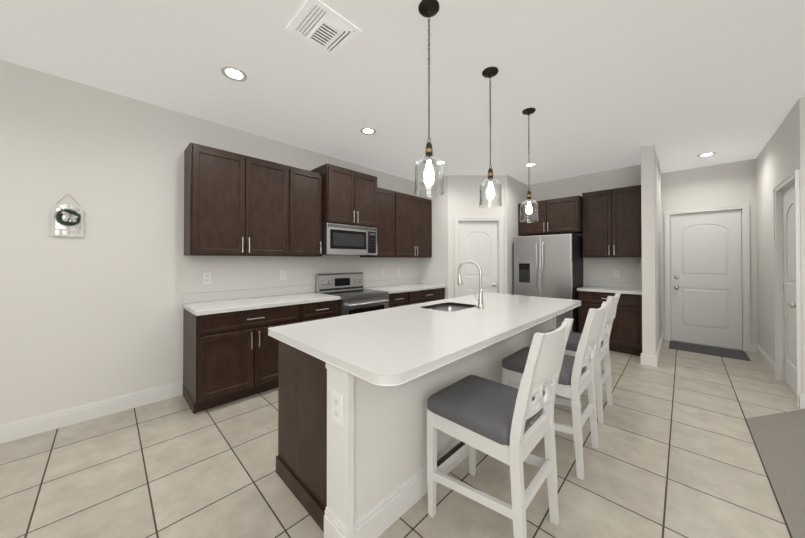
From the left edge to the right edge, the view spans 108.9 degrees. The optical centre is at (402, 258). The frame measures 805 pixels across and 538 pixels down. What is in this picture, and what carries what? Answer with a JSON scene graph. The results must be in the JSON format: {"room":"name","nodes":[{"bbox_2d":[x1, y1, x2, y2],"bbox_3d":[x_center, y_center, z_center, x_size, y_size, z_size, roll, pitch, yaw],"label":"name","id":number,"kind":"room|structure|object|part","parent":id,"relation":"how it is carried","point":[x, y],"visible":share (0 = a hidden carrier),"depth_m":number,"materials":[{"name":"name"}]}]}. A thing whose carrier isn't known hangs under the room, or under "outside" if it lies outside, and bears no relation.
{"room":"kitchen","nodes":[
{"label":"kitchen","id":0,"kind":"room"},
{"bbox_2d":[0,60,418,424],"bbox_3d":[-1.420,-0.041,3.814,0.120,2.840,8.320,0,-1,44],"label":"wall","id":1,"kind":"structure","parent":0,"point":[94,314],"depth_m":2.51,"materials":[{"name":"white paint"}]},
{"bbox_2d":[52,193,83,236],"bbox_3d":[-2.731,-0.355,2.350,0.049,0.356,0.170,0,-1,44],"label":"art","id":2,"kind":"object","parent":1,"relation":"hanging from","point":[67,219],"visible":1,"depth_m":2.35,"materials":[{"name":"white wood"}]},
{"bbox_2d":[203,273,210,283],"bbox_3d":[-2.072,0.213,3.051,0.008,0.118,0.072,0,-1,44],"label":"electrical outlet plate","id":3,"kind":"object","parent":1,"relation":"attached to","point":[206,278],"depth_m":3.05,"materials":[{"name":"white plastic"}]},
{"bbox_2d":[184,142,246,255],"bbox_3d":[-1.931,-0.558,2.968,0.327,1.060,0.469,0,-1,44],"label":"upper cabinet","id":4,"kind":"object","parent":1,"relation":"attached to","point":[235,204],"depth_m":2.84,"materials":[{"name":"brown wood"}]},
{"bbox_2d":[247,156,290,255],"bbox_3d":[-1.603,-0.555,3.305,0.327,1.060,0.471,0,-1,44],"label":"upper cabinet","id":5,"kind":"object","parent":1,"relation":"attached to","point":[268,182],"depth_m":3.20,"materials":[{"name":"brown wood"}]},
{"bbox_2d":[280,271,285,279],"bbox_3d":[-1.506,0.218,3.631,0.008,0.118,0.072,0,-1,44],"label":"electrical outlet plate","id":6,"kind":"object","parent":1,"relation":"attached to","point":[282,273],"depth_m":3.63,"materials":[{"name":"white plastic"}]},
{"bbox_2d":[183,278,418,301],"bbox_3d":[-0.945,0.417,4.192,0.020,0.100,3.624,0,-1,44],"label":"backsplash","id":7,"kind":"structure","parent":1,"relation":"attached to","point":[217,296],"depth_m":3.43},
{"bbox_2d":[291,166,322,256],"bbox_3d":[-1.285,-0.553,3.631,0.327,1.060,0.439,0,-1,44],"label":"upper cabinet","id":8,"kind":"object","parent":1,"relation":"attached to","point":[306,186],"depth_m":3.52,"materials":[{"name":"brown wood"}]},
{"bbox_2d":[313,163,378,229],"bbox_3d":[-0.802,-0.817,4.049,0.437,0.745,0.832,0,-1,44],"label":"upper cabinet","id":9,"kind":"object","parent":1,"relation":"attached to","point":[350,197],"depth_m":3.84,"materials":[{"name":"brown wood"}]},
{"bbox_2d":[322,223,376,255],"bbox_3d":[-0.808,-0.243,4.051,0.418,0.397,0.820,0,-1,44],"label":"microwave","id":10,"kind":"object","parent":1,"relation":"attached to","point":[356,239],"depth_m":3.85,"materials":[{"name":"grey metal"}]},
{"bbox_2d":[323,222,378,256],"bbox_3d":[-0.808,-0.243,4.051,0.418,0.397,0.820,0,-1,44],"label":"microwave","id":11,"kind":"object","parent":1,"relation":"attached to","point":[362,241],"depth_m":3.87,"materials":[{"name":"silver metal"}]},
{"bbox_2d":[379,188,394,257],"bbox_3d":[-0.391,-0.546,4.547,0.327,1.060,0.458,0,-1,44],"label":"upper cabinet","id":12,"kind":"object","parent":1,"relation":"attached to","point":[386,197],"depth_m":4.47,"materials":[{"name":"brown wood"}]},
{"bbox_2d":[395,191,414,257],"bbox_3d":[-0.066,-0.543,4.880,0.327,1.060,0.473,0,-1,44],"label":"upper cabinet","id":13,"kind":"object","parent":1,"relation":"attached to","point":[404,203],"depth_m":4.76,"materials":[{"name":"brown wood"}]},
{"bbox_2d":[415,196,431,257],"bbox_3d":[0.264,-0.540,5.219,0.327,1.060,0.473,0,-1,44],"label":"upper cabinet","id":14,"kind":"object","parent":1,"relation":"attached to","point":[423,207],"depth_m":5.11,"materials":[{"name":"brown wood"}]},
{"bbox_2d":[0,340,800,537],"bbox_3d":[1.540,1.414,1.810,7.500,0.100,9.600,0,-1,44],"label":"floor","id":15,"kind":"structure","parent":0,"point":[675,454],"depth_m":1.81,"materials":[{"name":"beige tile"}]},
{"bbox_2d":[183,306,302,413],"bbox_3d":[-1.663,0.935,3.024,0.617,0.875,0.940,0,-1,44],"label":"base cabinet","id":16,"kind":"object","parent":15,"relation":"on","point":[227,358],"depth_m":2.71,"materials":[{"name":"brown wood"}]},
{"bbox_2d":[183,294,338,317],"bbox_3d":[-1.483,0.479,3.194,0.642,0.040,1.445,0,-1,44],"label":"countertop","id":17,"kind":"structure","parent":16,"relation":"on","point":[229,305],"depth_m":2.97,"materials":[{"name":"white stone"}]},
{"bbox_2d":[303,298,340,321],"bbox_3d":[-1.161,0.939,3.539,0.617,0.875,0.497,0,-1,44],"label":"base cabinet","id":18,"kind":"object","parent":15,"relation":"on","point":[312,311],"depth_m":3.32,"materials":[{"name":"brown wood"}]},
{"bbox_2d":[315,272,388,315],"bbox_3d":[-0.666,0.797,3.945,0.707,1.165,0.766,0,-1,44],"label":"range","id":19,"kind":"object","parent":15,"relation":"on","point":[353,293],"visible":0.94,"depth_m":3.90,"materials":[{"name":"grey metal"}]},
{"bbox_2d":[389,290,410,307],"bbox_3d":[-0.287,0.946,4.435,0.617,0.875,0.458,0,-1,44],"label":"base cabinet","id":20,"kind":"object","parent":15,"relation":"on","point":[395,300],"depth_m":4.26,"materials":[{"name":"brown wood"}]},
{"bbox_2d":[276,305,555,537],"bbox_3d":[0.474,0.932,2.612,0.849,0.875,2.937,0,-1,44],"label":"kitchen island","id":21,"kind":"object","parent":15,"relation":"on","point":[356,391],"depth_m":1.51,"materials":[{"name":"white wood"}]},
{"bbox_2d":[331,389,341,425],"bbox_3d":[-0.308,0.695,1.342,0.080,0.140,0.008,0,-1,44],"label":"outlet","id":22,"kind":"object","parent":21,"relation":"attached to","point":[336,394],"depth_m":1.34,"materials":[{"name":"white plastic"}]},
{"bbox_2d":[268,293,580,392],"bbox_3d":[0.543,0.476,2.481,1.144,0.044,2.888,0,-1,44],"label":"island countertop","id":23,"kind":"structure","parent":21,"relation":"on","point":[387,349],"depth_m":1.71,"materials":[{"name":"white stone"}]},
{"bbox_2d":[432,306,466,311],"bbox_3d":[0.443,0.536,2.712,0.420,0.260,0.550,0,-1,44],"label":"sink","id":24,"kind":"object","parent":23,"relation":"in","point":[439,308],"depth_m":2.94,"materials":[{"name":"metal"}]},
{"bbox_2d":[458,261,483,308],"bbox_3d":[0.631,0.240,2.663,0.232,0.431,0.120,0,-1,44],"label":"faucet","id":25,"kind":"object","parent":23,"relation":"on","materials":[{"name":"silver metal"}]},
{"bbox_2d":[411,286,445,304],"bbox_3d":[0.203,0.950,4.937,0.617,0.875,0.946,0,-1,44],"label":"base cabinet","id":26,"kind":"object","parent":15,"relation":"on","point":[417,296],"depth_m":4.69,"materials":[{"name":"brown wood"}]},
{"bbox_2d":[364,282,442,293],"bbox_3d":[0.052,0.491,4.768,0.642,0.040,1.405,0,-1,44],"label":"countertop","id":27,"kind":"structure","parent":26,"relation":"on","point":[410,285],"depth_m":4.61,"materials":[{"name":"white stone"}]},
{"bbox_2d":[427,318,573,537],"bbox_3d":[0.494,0.834,1.493,0.602,1.055,0.460,0,-1,44],"label":"stool","id":28,"kind":"object","parent":15,"relation":"on","point":[473,413],"visible":1,"depth_m":1.37,"materials":[{"name":"paint"}]},
{"bbox_3d":[0.443,0.770,1.544,0.458,0.079,0.460,0,-1,44],"label":"seat","id":29,"kind":"part","parent":28,"relation":"part of","materials":[{"name":"fabric"}]},
{"bbox_2d":[514,234,582,332],"bbox_3d":[2.524,0.505,5.002,0.906,1.765,0.806,0,-1,44],"label":"refrigerator","id":30,"kind":"object","parent":15,"relation":"on","point":[549,266],"visible":0.5,"depth_m":4.69,"materials":[{"name":"grey metal"}]},
{"bbox_2d":[502,301,608,479],"bbox_3d":[1.102,0.838,2.087,0.602,1.055,0.460,0,-1,44],"label":"stool","id":31,"kind":"object","parent":15,"relation":"on","point":[576,378],"visible":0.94,"depth_m":1.87,"materials":[{"name":"paint"}]},
{"bbox_3d":[1.051,0.775,2.138,0.458,0.079,0.460,0,-1,44],"label":"seat","id":32,"kind":"part","parent":31,"relation":"part of","materials":[{"name":"fabric"}]},
{"bbox_2d":[547,292,620,423],"bbox_3d":[1.650,0.843,2.699,0.602,1.055,0.460,0,-1,44],"label":"stool","id":33,"kind":"object","parent":15,"relation":"on","point":[600,376],"visible":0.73,"depth_m":2.51,"materials":[{"name":"paint"}]},
{"bbox_3d":[1.598,0.779,2.749,0.458,0.079,0.460,0,-1,44],"label":"seat","id":34,"kind":"part","parent":33,"relation":"part of","materials":[{"name":"fabric"}]},
{"bbox_2d":[578,293,641,355],"bbox_3d":[3.251,0.946,4.458,0.796,0.875,0.617,0,-1,44],"label":"base cabinet","id":35,"kind":"object","parent":15,"relation":"on","point":[626,330],"depth_m":4.13,"materials":[{"name":"brown wood"}]},
{"bbox_2d":[578,285,641,296],"bbox_3d":[3.240,0.489,4.455,0.804,0.040,0.642,0,-1,44],"label":"countertop","id":36,"kind":"structure","parent":35,"relation":"on","point":[588,288],"depth_m":4.34,"materials":[{"name":"white stone"}]},
{"bbox_2d":[669,341,750,360],"bbox_3d":[4.574,1.378,4.337,0.810,0.009,0.575,0,-1,44],"label":"door mat","id":37,"kind":"object","parent":15,"relation":"on","point":[717,351],"visible":0.98,"depth_m":4.28,"materials":[{"name":"grey fabric"}]},
{"bbox_2d":[0,0,804,184],"bbox_3d":[1.540,-1.526,1.832,7.500,0.100,9.600,0,-1,44],"label":"ceiling","id":38,"kind":"structure","parent":0,"point":[606,85],"depth_m":2.28,"materials":[{"name":"white paint"}]},
{"bbox_2d":[221,66,246,80],"bbox_3d":[-1.344,-1.469,2.298,0.184,0.006,0.184,0,-1,44],"label":"recessed light","id":39,"kind":"object","parent":38,"relation":"in","point":[234,73],"visible":1,"depth_m":2.29,"materials":[{"name":"white plastic"}]},
{"bbox_2d":[286,0,361,56],"bbox_3d":[-0.506,-1.470,1.857,0.335,0.010,0.354,0,-1,44],"label":"ceiling vent","id":40,"kind":"object","parent":38,"relation":"in","point":[320,25],"visible":1,"depth_m":1.84,"materials":[{"name":"white metal"}]},
{"bbox_2d":[360,127,375,134],"bbox_3d":[-0.395,-1.461,3.314,0.184,0.006,0.184,0,-1,44],"label":"recessed light","id":41,"kind":"object","parent":38,"relation":"in","point":[368,131],"visible":1,"depth_m":3.31,"materials":[{"name":"white plastic"}]},
{"bbox_2d":[414,0,443,196],"bbox_3d":[0.155,-0.927,1.690,0.174,1.100,0.174,0,-1,44],"label":"pendant light","id":42,"kind":"object","parent":38,"relation":"hanging from","point":[428,8],"visible":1,"depth_m":1.67,"materials":[{"name":"clear glass"}]},
{"bbox_3d":[0.155,-0.482,1.687,0.174,0.209,0.174,0,-1,44],"label":"lamp shade","id":43,"kind":"part","parent":42,"relation":"part of","materials":[{"name":"clear glass"}]},
{"bbox_3d":[0.155,-0.508,1.687,0.062,0.122,0.062,0,-1,44],"label":"bulb","id":44,"kind":"part","parent":42,"relation":"part of","materials":[{"name":"white glass"}]},
{"bbox_2d":[479,67,501,207],"bbox_3d":[0.693,-0.940,2.270,0.174,1.064,0.174,0,-1,44],"label":"pendant light","id":45,"kind":"object","parent":38,"relation":"hanging from","point":[489,72],"visible":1,"depth_m":2.25,"materials":[{"name":"clear glass"}]},
{"bbox_3d":[0.693,-0.512,2.266,0.174,0.209,0.174,0,-1,44],"label":"lamp shade","id":46,"kind":"part","parent":45,"relation":"part of","materials":[{"name":"clear glass"}]},
{"bbox_3d":[0.693,-0.539,2.267,0.062,0.122,0.062,0,-1,44],"label":"bulb","id":47,"kind":"part","parent":45,"relation":"part of","materials":[{"name":"white glass"}]},
{"bbox_2d":[520,108,538,221],"bbox_3d":[1.258,-0.918,2.863,0.174,1.100,0.174,0,-1,44],"label":"pendant light","id":48,"kind":"object","parent":38,"relation":"hanging from","point":[528,200],"visible":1,"depth_m":2.85,"materials":[{"name":"clear glass"}]},
{"bbox_3d":[1.258,-0.499,2.860,0.062,0.122,0.062,0,-1,44],"label":"bulb","id":49,"kind":"part","parent":48,"relation":"part of","materials":[{"name":"white glass"}]},
{"bbox_3d":[1.258,-0.473,2.860,0.174,0.209,0.174,0,-1,44],"label":"lamp shade","id":50,"kind":"part","parent":48,"relation":"part of","materials":[{"name":"clear glass"}]},
{"bbox_2d":[524,163,536,166],"bbox_3d":[1.995,-1.452,4.489,0.184,0.006,0.184,0,-1,44],"label":"recessed light","id":51,"kind":"object","parent":38,"relation":"in","point":[530,164],"visible":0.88,"depth_m":4.47,"materials":[{"name":"white"}]},
{"bbox_2d":[697,152,715,156],"bbox_3d":[4.284,-1.456,4.058,0.184,0.006,0.184,0,-1,44],"label":"recessed light","id":52,"kind":"object","parent":38,"relation":"in","point":[707,154],"visible":1,"depth_m":4.04,"materials":[{"name":"white plastic"}]},
{"bbox_2d":[419,175,447,298],"bbox_3d":[0.597,-0.030,5.311,0.677,2.840,0.120,0,-1,44],"label":"wall","id":53,"kind":"structure","parent":0,"point":[435,266],"depth_m":5.18,"materials":[{"name":"white paint"}]},
{"bbox_2d":[419,278,445,285],"bbox_3d":[0.536,0.425,5.264,0.602,0.100,0.020,0,-1,44],"label":"backsplash","id":54,"kind":"structure","parent":53,"relation":"attached to","point":[434,282],"depth_m":5.19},
{"bbox_2d":[448,175,504,298],"bbox_3d":[1.327,-0.031,5.098,1.060,2.840,0.120,0,0,-1],"label":"wall","id":55,"kind":"structure","parent":0,"point":[463,194],"depth_m":5.04,"materials":[{"name":"white paint"}]},
{"bbox_2d":[459,221,497,296],"bbox_3d":[1.332,0.366,5.083,0.693,2.029,0.036,0,0,-1],"label":"pantry door","id":56,"kind":"structure","parent":55,"relation":"in","point":[478,242],"depth_m":5.07,"materials":[{"name":"white wood"}]},
{"bbox_2d":[455,217,502,296],"bbox_3d":[1.332,0.336,5.082,0.842,2.105,0.145,0,0,-1],"label":"door frame","id":57,"kind":"structure","parent":55,"relation":"attached to","point":[500,252],"depth_m":5.02,"materials":[{"name":"white wood"}]},
{"bbox_2d":[504,175,526,294],"bbox_3d":[2.101,-0.029,5.380,0.120,2.840,0.920,0,-1,44],"label":"wall","id":58,"kind":"structure","parent":0,"point":[515,192],"depth_m":5.12,"materials":[{"name":"white paint"}]},
{"bbox_2d":[527,162,659,312],"bbox_3d":[3.156,-0.032,5.077,2.054,2.840,0.120,0,-1,44],"label":"wall","id":59,"kind":"structure","parent":0,"point":[604,268],"depth_m":4.83,"materials":[{"name":"white paint"}]},
{"bbox_2d":[518,200,549,235],"bbox_3d":[2.478,-0.717,5.323,0.498,0.585,0.477,0,-1,44],"label":"upper cabinet","id":60,"kind":"object","parent":59,"relation":"attached to","point":[528,228],"depth_m":5.14,"materials":[{"name":"brown wood"}]},
{"bbox_2d":[546,195,581,234],"bbox_3d":[2.834,-0.720,4.975,0.498,0.585,0.477,0,-1,44],"label":"upper cabinet","id":61,"kind":"object","parent":59,"relation":"attached to","point":[563,215],"depth_m":4.80,"materials":[{"name":"brown wood"}]},
{"bbox_2d":[582,189,613,256],"bbox_3d":[3.210,-0.544,4.712,0.398,1.060,0.327,0,-1,44],"label":"upper cabinet","id":62,"kind":"object","parent":59,"relation":"attached to","point":[605,223],"depth_m":4.58,"materials":[{"name":"brown wood"}]},
{"bbox_2d":[586,281,641,288],"bbox_3d":[3.457,0.420,4.678,0.804,0.100,0.020,0,-1,44],"label":"backsplash","id":63,"kind":"structure","parent":59,"relation":"attached to","point":[617,284],"depth_m":4.61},
{"bbox_2d":[614,270,618,277],"bbox_3d":[3.475,0.255,4.675,0.072,0.118,0.008,0,-1,44],"label":"electrical outlet plate","id":64,"kind":"object","parent":59,"relation":"attached to","point":[616,272],"depth_m":4.67,"materials":[{"name":"white plastic"}]},
{"bbox_2d":[614,185,641,256],"bbox_3d":[3.495,-0.546,4.434,0.398,1.060,0.327,0,-1,44],"label":"upper cabinet","id":65,"kind":"object","parent":59,"relation":"attached to","point":[627,200],"depth_m":4.33,"materials":[{"name":"brown wood"}]},
{"bbox_2d":[641,144,662,355],"bbox_3d":[3.828,-0.037,4.388,0.130,2.840,1.870,0,-1,44],"label":"wall","id":66,"kind":"structure","parent":0,"point":[651,226],"depth_m":3.74,"materials":[{"name":"white paint"}]},
{"bbox_2d":[662,159,757,343],"bbox_3d":[4.897,-0.035,4.567,1.150,2.840,0.120,0,-1,44],"label":"wall","id":67,"kind":"structure","parent":0,"point":[728,184],"depth_m":4.47,"materials":[{"name":"white paint"}]},
{"bbox_2d":[670,209,742,349],"bbox_3d":[4.811,0.322,4.579,0.792,2.109,0.110,0,-1,44],"label":"hall door","id":68,"kind":"structure","parent":67,"relation":"in","point":[706,296],"depth_m":4.58,"materials":[{"name":"white wood"}]},
{"bbox_3d":[4.814,0.325,4.555,0.755,1.770,0.078,0,-1,44],"label":"hall door hardware","id":69,"kind":"part","parent":68,"relation":"part of","materials":[{"name":"white wood"}]},
{"bbox_2d":[664,204,750,351],"bbox_3d":[4.832,0.293,4.610,0.927,2.185,0.145,0,-1,44],"label":"door frame","id":70,"kind":"structure","parent":67,"relation":"attached to","point":[745,258],"depth_m":4.32,"materials":[{"name":"white wood"}]},
{"bbox_2d":[746,409,804,537],"bbox_3d":[2.074,1.339,-0.571,3.010,0.012,6.738,0,-1,44],"label":"floor carpet","id":71,"kind":"object","parent":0,"point":[779,439],"visible":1,"depth_m":1.95,"materials":[{"name":"grey carpet"}]},
{"bbox_2d":[756,97,804,393],"bbox_3d":[4.455,-0.044,3.377,0.120,2.840,2.200,0,-1,44],"label":"wall","id":72,"kind":"structure","parent":0,"point":[780,157],"depth_m":3.46,"materials":[{"name":"white paint"}]},
{"bbox_2d":[0,332,804,443],"bbox_3d":[1.455,1.294,1.523,7.180,0.135,9.030,0,-1,44],"label":"baseboard","id":73,"kind":"structure","parent":72,"relation":"attached to","point":[19,429],"depth_m":2.50,"materials":[{"name":"white wood"}]},
{"bbox_2d":[773,170,801,406],"bbox_3d":[4.004,0.280,2.930,0.145,2.185,0.905,0,-1,44],"label":"door frame","id":74,"kind":"structure","parent":72,"relation":"attached to","point":[791,179],"depth_m":3.22,"materials":[{"name":"white wood"}]},
{"bbox_2d":[782,184,796,394],"bbox_3d":[3.974,0.310,2.952,0.110,2.109,0.792,0,-1,44],"label":"door","id":75,"kind":"structure","parent":72,"relation":"in","point":[790,348],"depth_m":3.03,"materials":[{"name":"white wood"}]},
{"bbox_3d":[3.976,0.313,2.976,0.078,1.770,0.755,0,-1,44],"label":"side door hardware","id":76,"kind":"part","parent":75,"relation":"part of","materials":[{"name":"white wood"}]}
]}

